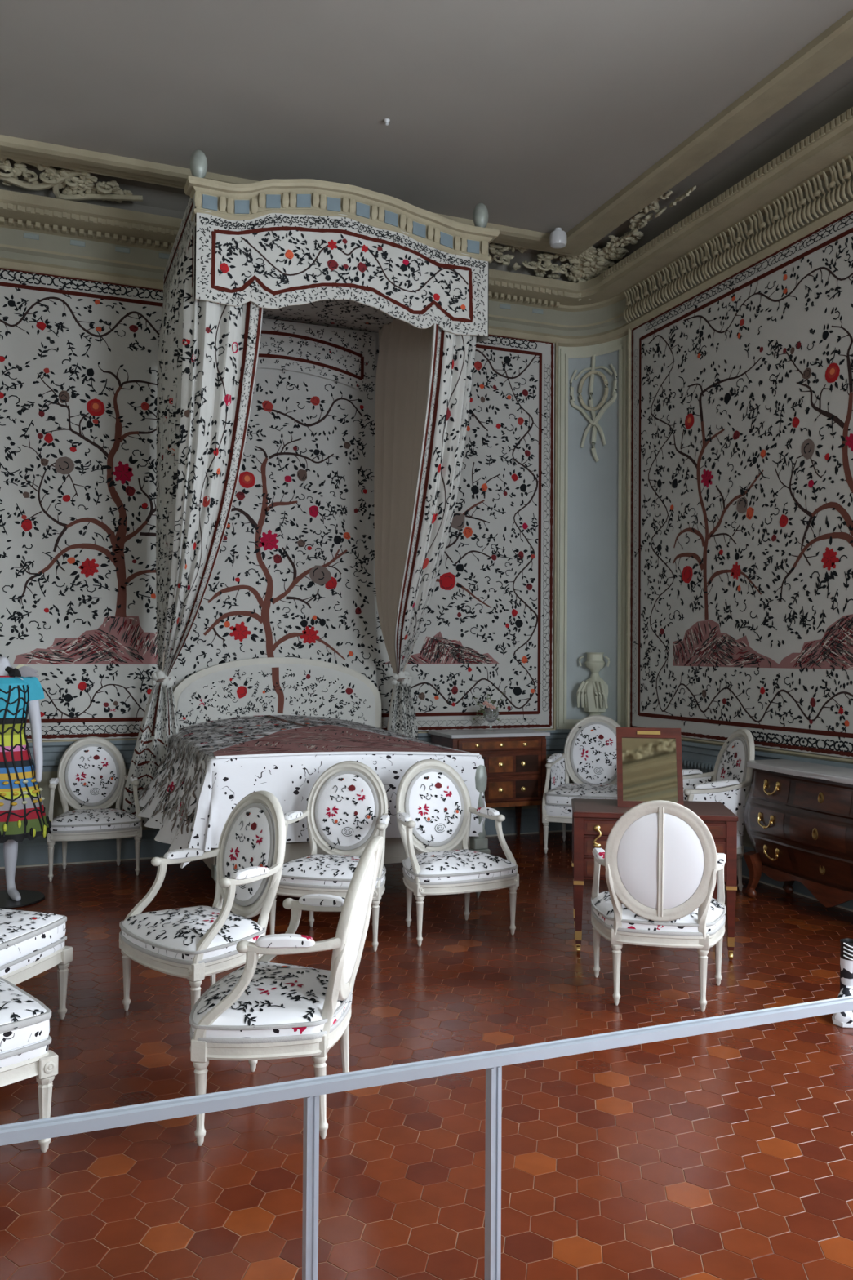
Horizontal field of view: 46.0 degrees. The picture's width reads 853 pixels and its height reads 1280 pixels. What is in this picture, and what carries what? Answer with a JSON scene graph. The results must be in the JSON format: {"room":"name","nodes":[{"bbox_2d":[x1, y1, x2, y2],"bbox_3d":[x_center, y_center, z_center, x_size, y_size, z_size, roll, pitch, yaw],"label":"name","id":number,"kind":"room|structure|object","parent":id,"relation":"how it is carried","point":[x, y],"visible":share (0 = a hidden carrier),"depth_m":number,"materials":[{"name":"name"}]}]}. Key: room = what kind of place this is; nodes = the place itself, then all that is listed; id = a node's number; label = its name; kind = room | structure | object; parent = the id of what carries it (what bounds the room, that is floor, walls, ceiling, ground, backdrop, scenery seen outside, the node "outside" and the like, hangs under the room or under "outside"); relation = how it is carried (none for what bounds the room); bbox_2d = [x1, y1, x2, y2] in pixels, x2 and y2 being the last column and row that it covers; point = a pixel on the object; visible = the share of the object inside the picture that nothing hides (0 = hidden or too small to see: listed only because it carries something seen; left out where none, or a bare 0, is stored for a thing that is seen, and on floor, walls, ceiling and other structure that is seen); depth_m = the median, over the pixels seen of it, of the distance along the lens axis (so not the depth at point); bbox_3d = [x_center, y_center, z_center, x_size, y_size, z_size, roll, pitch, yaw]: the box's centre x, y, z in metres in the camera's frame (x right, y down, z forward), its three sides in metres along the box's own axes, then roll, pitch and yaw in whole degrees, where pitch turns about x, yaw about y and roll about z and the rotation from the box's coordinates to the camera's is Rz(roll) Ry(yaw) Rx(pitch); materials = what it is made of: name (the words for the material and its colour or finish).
{"room":"historic interior","nodes":[
{"label":"historic interior","id":0,"kind":"room"},
{"bbox_2d":[0,267,559,742],"bbox_3d":[-2.116,-0.918,7.993,7.100,5.350,0.178,1,-1,-21],"label":"wall","id":1,"kind":"structure","parent":0,"point":[78,357],"depth_m":7.83,"materials":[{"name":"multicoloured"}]},
{"bbox_2d":[0,157,142,203],"bbox_3d":[-2.929,-3.395,7.290,1.694,0.212,0.303,1,-1,-21],"label":"trim","id":2,"kind":"structure","parent":1,"relation":"attached to","point":[56,180],"depth_m":7.39,"materials":[{"name":"paint"}]},
{"bbox_2d":[0,202,567,314],"bbox_3d":[-2.030,-3.082,7.819,6.979,0.143,0.255,1,-1,-21],"label":"trim","id":3,"kind":"structure","parent":1,"relation":"attached to","point":[64,229],"depth_m":7.70,"materials":[{"name":"paint"}]},
{"bbox_2d":[122,149,499,827],"bbox_3d":[-0.939,-0.830,7.453,2.405,4.594,1.766,1,-1,-21],"label":"canopy","id":4,"kind":"object","parent":1,"relation":"attached to","point":[308,476],"visible":0.98,"depth_m":7.46,"materials":[{"name":"fabric"}]},
{"bbox_2d":[155,226,262,676],"bbox_3d":[-1.733,-1.190,7.080,0.488,2.930,1.665,1,-1,-37],"label":"curtain","id":5,"kind":"object","parent":4,"relation":"hanging from","point":[208,351],"depth_m":6.67,"materials":[{"name":"white fabric"}]},
{"bbox_2d":[369,323,477,675],"bbox_3d":[-0.076,-1.167,7.772,0.408,2.930,1.596,1,-1,-21],"label":"curtain","id":6,"kind":"object","parent":4,"relation":"hanging from","point":[420,380],"depth_m":7.77,"materials":[{"name":"white fabric"}]},
{"bbox_2d":[42,759,753,775],"bbox_3d":[-0.933,0.963,7.517,8.418,0.068,2.982,0,-1,8],"label":"trim","id":7,"kind":"structure","parent":1,"relation":"attached to","point":[125,760],"depth_m":7.76,"materials":[{"name":"paint"}]},
{"bbox_2d":[488,185,696,301],"bbox_3d":[1.129,-3.279,8.537,2.474,0.419,1.395,0,-1,25],"label":"trim","id":8,"kind":"structure","parent":1,"relation":"attached to","point":[590,264],"depth_m":8.75,"materials":[{"name":"paint"}]},
{"bbox_2d":[0,831,852,1279],"bbox_3d":[-0.117,1.652,3.409,7.624,0.002,9.938,1,-1,-21],"label":"floor","id":9,"kind":"structure","parent":0,"point":[726,1154],"depth_m":3.52,"materials":[{"name":"tile"}]},
{"bbox_2d":[0,656,51,909],"bbox_3d":[-2.745,0.893,6.503,0.570,1.574,0.510,0,-1,14],"label":"mannequin","id":10,"kind":"object","parent":9,"relation":"on","point":[22,810],"visible":1,"depth_m":6.46},
{"bbox_2d":[0,977,57,1152],"bbox_3d":[-1.634,1.398,3.191,0.703,0.479,0.600,1,-1,-43],"label":"upholstered stool","id":11,"kind":"object","parent":9,"relation":"on","point":[24,1022],"visible":0.94,"depth_m":3.19,"materials":[{"name":"white fabric"}]},
{"bbox_2d":[0,978,49,1053],"bbox_3d":[-1.631,1.219,3.191,0.690,0.121,0.593,1,-1,-43],"label":"seat cushion","id":12,"kind":"object","parent":11,"relation":"on","point":[24,1022],"depth_m":3.18,"materials":[{"name":"white fabric"}]},
{"bbox_2d":[0,907,72,1019],"bbox_3d":[-1.963,1.410,4.151,0.670,0.479,0.763,0,-1,17],"label":"upholstered stool","id":13,"kind":"object","parent":9,"relation":"on","point":[32,943],"visible":1,"depth_m":4.21,"materials":[{"name":"white fabric"}]},
{"bbox_2d":[0,907,65,964],"bbox_3d":[-1.962,1.231,4.154,0.670,0.121,0.763,0,-1,17],"label":"seat cushion","id":14,"kind":"object","parent":13,"relation":"on","point":[24,935],"depth_m":4.19,"materials":[{"name":"white fabric"}]},
{"bbox_2d":[46,736,142,881],"bbox_3d":[-2.438,1.212,7.343,0.652,0.965,0.639,1,-1,-21],"label":"armchair","id":15,"kind":"object","parent":9,"relation":"on","point":[92,776],"visible":0.99,"depth_m":7.47,"materials":[{"name":"beige paint"}]},
{"bbox_2d":[118,790,285,1010],"bbox_3d":[-0.975,1.179,4.445,0.639,0.965,0.652,1,-1,-44],"label":"armchair","id":16,"kind":"object","parent":9,"relation":"on","point":[193,944],"visible":0.94,"depth_m":4.42,"materials":[{"name":"white fabric"}]},
{"bbox_2d":[189,835,383,1146],"bbox_3d":[-0.475,1.168,3.543,0.640,0.965,0.652,0,-1,7],"label":"armchair","id":17,"kind":"object","parent":9,"relation":"on","point":[263,1009],"visible":0.99,"depth_m":3.31,"materials":[{"name":"white fabric"}]},
{"bbox_2d":[269,760,390,951],"bbox_3d":[-0.514,1.201,5.707,0.652,0.965,0.639,0,-1,12],"label":"armchair","id":18,"kind":"object","parent":9,"relation":"on","point":[347,805],"visible":0.77,"depth_m":5.88,"materials":[{"name":"white fabric"}]},
{"bbox_2d":[173,657,490,906],"bbox_3d":[-0.791,0.916,7.200,1.818,1.575,2.022,1,-1,-21],"label":"bed","id":19,"kind":"object","parent":9,"relation":"on","point":[268,686],"visible":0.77,"depth_m":8.02,"materials":[{"name":"white fabric"}]},
{"bbox_2d":[128,715,486,868],"bbox_3d":[-0.943,0.976,7.105,2.123,0.780,1.966,1,-1,-21],"label":"bedspread","id":20,"kind":"object","parent":19,"relation":"on","point":[207,768],"visible":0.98,"depth_m":6.43,"materials":[{"name":"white fabric"}]},
{"bbox_2d":[0,995,852,1279],"bbox_3d":[0.336,1.177,1.837,5.200,0.906,0.080,1,-1,-21],"label":"barrier","id":21,"kind":"object","parent":9,"relation":"on","point":[310,1089],"visible":1,"depth_m":1.69,"materials":[{"name":"silver metal"}]},
{"bbox_2d":[395,759,519,946],"bbox_3d":[0.141,1.208,5.855,0.652,0.965,0.640,1,-1,-25],"label":"armchair","id":22,"kind":"object","parent":9,"relation":"on","point":[433,808],"visible":1,"depth_m":5.93,"materials":[{"name":"white fabric"}]},
{"bbox_2d":[428,728,550,844],"bbox_3d":[0.534,1.258,8.578,0.910,0.952,0.542,1,-1,-21],"label":"dresser","id":23,"kind":"object","parent":9,"relation":"on","point":[514,758],"visible":0.7,"depth_m":8.41,"materials":[{"name":"brown wood"}]},
{"bbox_2d":[473,688,506,731],"bbox_3d":[0.524,0.598,8.620,0.274,0.366,0.204,1,-1,-21],"label":"flower vase","id":24,"kind":"object","parent":23,"relation":"on","point":[491,714],"visible":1,"depth_m":8.56,"materials":[{"name":"clear glass"}]},
{"bbox_2d":[483,707,498,731],"bbox_3d":[0.551,0.684,8.593,0.136,0.195,0.136,1,-1,-21],"label":"glass bowl","id":25,"kind":"object","parent":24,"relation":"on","point":[491,714],"depth_m":8.55,"materials":[{"name":"clear glass"}]},
{"bbox_2d":[542,715,621,853],"bbox_3d":[1.392,1.192,8.386,0.774,1.090,0.826,0,-1,15],"label":"upholstered armchair","id":26,"kind":"object","parent":9,"relation":"on","point":[588,757],"visible":0.61,"depth_m":8.63,"materials":[{"name":"white fabric"}]},
{"bbox_2d":[545,782,617,806],"bbox_3d":[1.385,1.278,8.325,0.723,0.131,0.703,0,-1,15],"label":"seat cushion","id":27,"kind":"object","parent":26,"relation":"on","point":[557,794],"depth_m":8.11,"materials":[{"name":"white fabric"}]},
{"bbox_2d":[571,727,737,959],"bbox_3d":[1.244,1.095,5.587,0.860,1.195,0.546,0,-1,7],"label":"table","id":28,"kind":"object","parent":9,"relation":"on","point":[649,760],"visible":0.54,"depth_m":5.58,"materials":[{"name":"red wood"}]},
{"bbox_2d":[622,737,678,801],"bbox_3d":[1.253,0.726,5.642,0.300,0.345,0.112,0,-1,7],"label":"mirror glass","id":29,"kind":"object","parent":28,"relation":"attached to","point":[650,765],"depth_m":5.64,"materials":[{"name":"beige"}]},
{"bbox_2d":[591,800,726,1011],"bbox_3d":[1.099,1.197,4.740,0.652,0.965,0.639,0,-1,11],"label":"armchair","id":30,"kind":"object","parent":9,"relation":"on","point":[661,861],"visible":1,"depth_m":4.53,"materials":[{"name":"white fabric"}]},
{"bbox_2d":[682,728,755,891],"bbox_3d":[1.877,1.176,7.124,0.826,1.090,0.774,1,-1,-7],"label":"upholstered armchair","id":31,"kind":"object","parent":9,"relation":"on","point":[731,785],"visible":0.37,"depth_m":6.93,"materials":[{"name":"white fabric"}]},
{"bbox_2d":[742,759,852,907],"bbox_3d":[2.540,1.259,6.112,0.454,0.902,1.570,1,-1,-21],"label":"commode","id":32,"kind":"object","parent":9,"relation":"on","point":[798,815],"visible":1,"depth_m":6.21,"materials":[{"name":"brown wood"}]},
{"bbox_2d":[831,937,852,1027],"bbox_3d":[1.872,1.517,4.459,0.112,0.327,0.265,0,-1,32],"label":"boot","id":33,"kind":"object","parent":9,"relation":"on","point":[845,1019],"visible":0.94,"depth_m":4.48,"materials":[{"name":"white fabric"}]},
{"bbox_2d":[0,0,852,234],"bbox_3d":[-0.321,-3.448,2.932,6.670,0.001,9.010,1,-1,-21],"label":"ceiling","id":34,"kind":"structure","parent":0,"point":[538,113],"depth_m":6.14,"materials":[{"name":"paint"}]},
{"bbox_2d":[383,118,390,125],"bbox_3d":[-0.259,-3.375,6.551,0.040,0.036,0.039,1,-1,-21],"label":"ceiling hook","id":35,"kind":"object","parent":34,"relation":"attached to","point":[386,121],"visible":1,"depth_m":6.54,"materials":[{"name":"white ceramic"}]},
{"bbox_2d":[549,227,566,248],"bbox_3d":[1.065,-3.252,8.125,0.140,0.145,0.140,1,-1,-21],"label":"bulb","id":36,"kind":"object","parent":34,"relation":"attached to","point":[557,237],"visible":1,"depth_m":8.07,"materials":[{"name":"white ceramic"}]},
{"bbox_2d":[556,334,628,728],"bbox_3d":[1.530,-0.876,9.116,0.672,5.350,0.133,0,-1,32],"label":"wall","id":37,"kind":"structure","parent":0,"point":[583,349],"depth_m":9.23,"materials":[{"name":"paint"}]},
{"bbox_2d":[38,754,754,848],"bbox_3d":[-0.122,1.191,3.392,7.488,0.480,9.828,1,-1,-21],"label":"trim","id":38,"kind":"structure","parent":37,"relation":"attached to","point":[46,776],"depth_m":7.61,"materials":[{"name":"paint"}]},
{"bbox_2d":[0,8,852,346],"bbox_3d":[-0.088,-3.183,3.466,7.500,0.750,9.840,1,-1,-21],"label":"trim","id":39,"kind":"structure","parent":37,"relation":"attached to","point":[814,86],"depth_m":7.52,"materials":[{"name":"paint"}]},
{"bbox_2d":[0,808,852,911],"bbox_3d":[-0.126,1.541,3.381,7.480,0.220,9.820,1,-1,-21],"label":"baseboard","id":40,"kind":"structure","parent":37,"relation":"attached to","point":[31,853],"depth_m":7.68,"materials":[{"name":"paint"}]},
{"bbox_2d":[27,728,852,781],"bbox_3d":[-0.116,0.836,3.405,7.500,0.230,9.840,1,-1,-21],"label":"trim","id":41,"kind":"structure","parent":37,"relation":"attached to","point":[705,753],"depth_m":7.76,"materials":[{"name":"paint"}]},
{"bbox_2d":[558,337,627,727],"bbox_3d":[1.526,-0.946,9.116,0.651,3.490,0.131,0,-1,32],"label":"wall panel","id":42,"kind":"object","parent":37,"relation":"attached to","point":[593,522],"depth_m":9.19,"materials":[{"name":"paint"}]},
{"bbox_2d":[576,652,609,715],"bbox_3d":[1.542,0.431,9.113,0.323,0.635,0.260,0,-1,38],"label":"ornament","id":43,"kind":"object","parent":37,"relation":"attached to","point":[593,693],"depth_m":9.06,"materials":[{"name":"paint"}]},
{"bbox_2d":[569,355,617,462],"bbox_3d":[1.535,-2.118,9.169,0.463,0.987,0.091,0,-1,32],"label":"trim","id":44,"kind":"structure","parent":37,"relation":"attached to","point":[596,419],"depth_m":9.18,"materials":[{"name":"paint"}]},
{"bbox_2d":[602,108,852,323],"bbox_3d":[2.441,-3.012,6.774,0.265,0.409,4.312,1,-1,-21],"label":"trim","id":45,"kind":"structure","parent":37,"relation":"attached to","point":[831,199],"depth_m":7.26,"materials":[{"name":"paint"}]},
{"bbox_2d":[626,210,852,764],"bbox_3d":[3.611,-0.931,4.606,0.328,5.350,9.300,1,-1,-21],"label":"wall","id":46,"kind":"structure","parent":0,"point":[740,575],"depth_m":7.34,"materials":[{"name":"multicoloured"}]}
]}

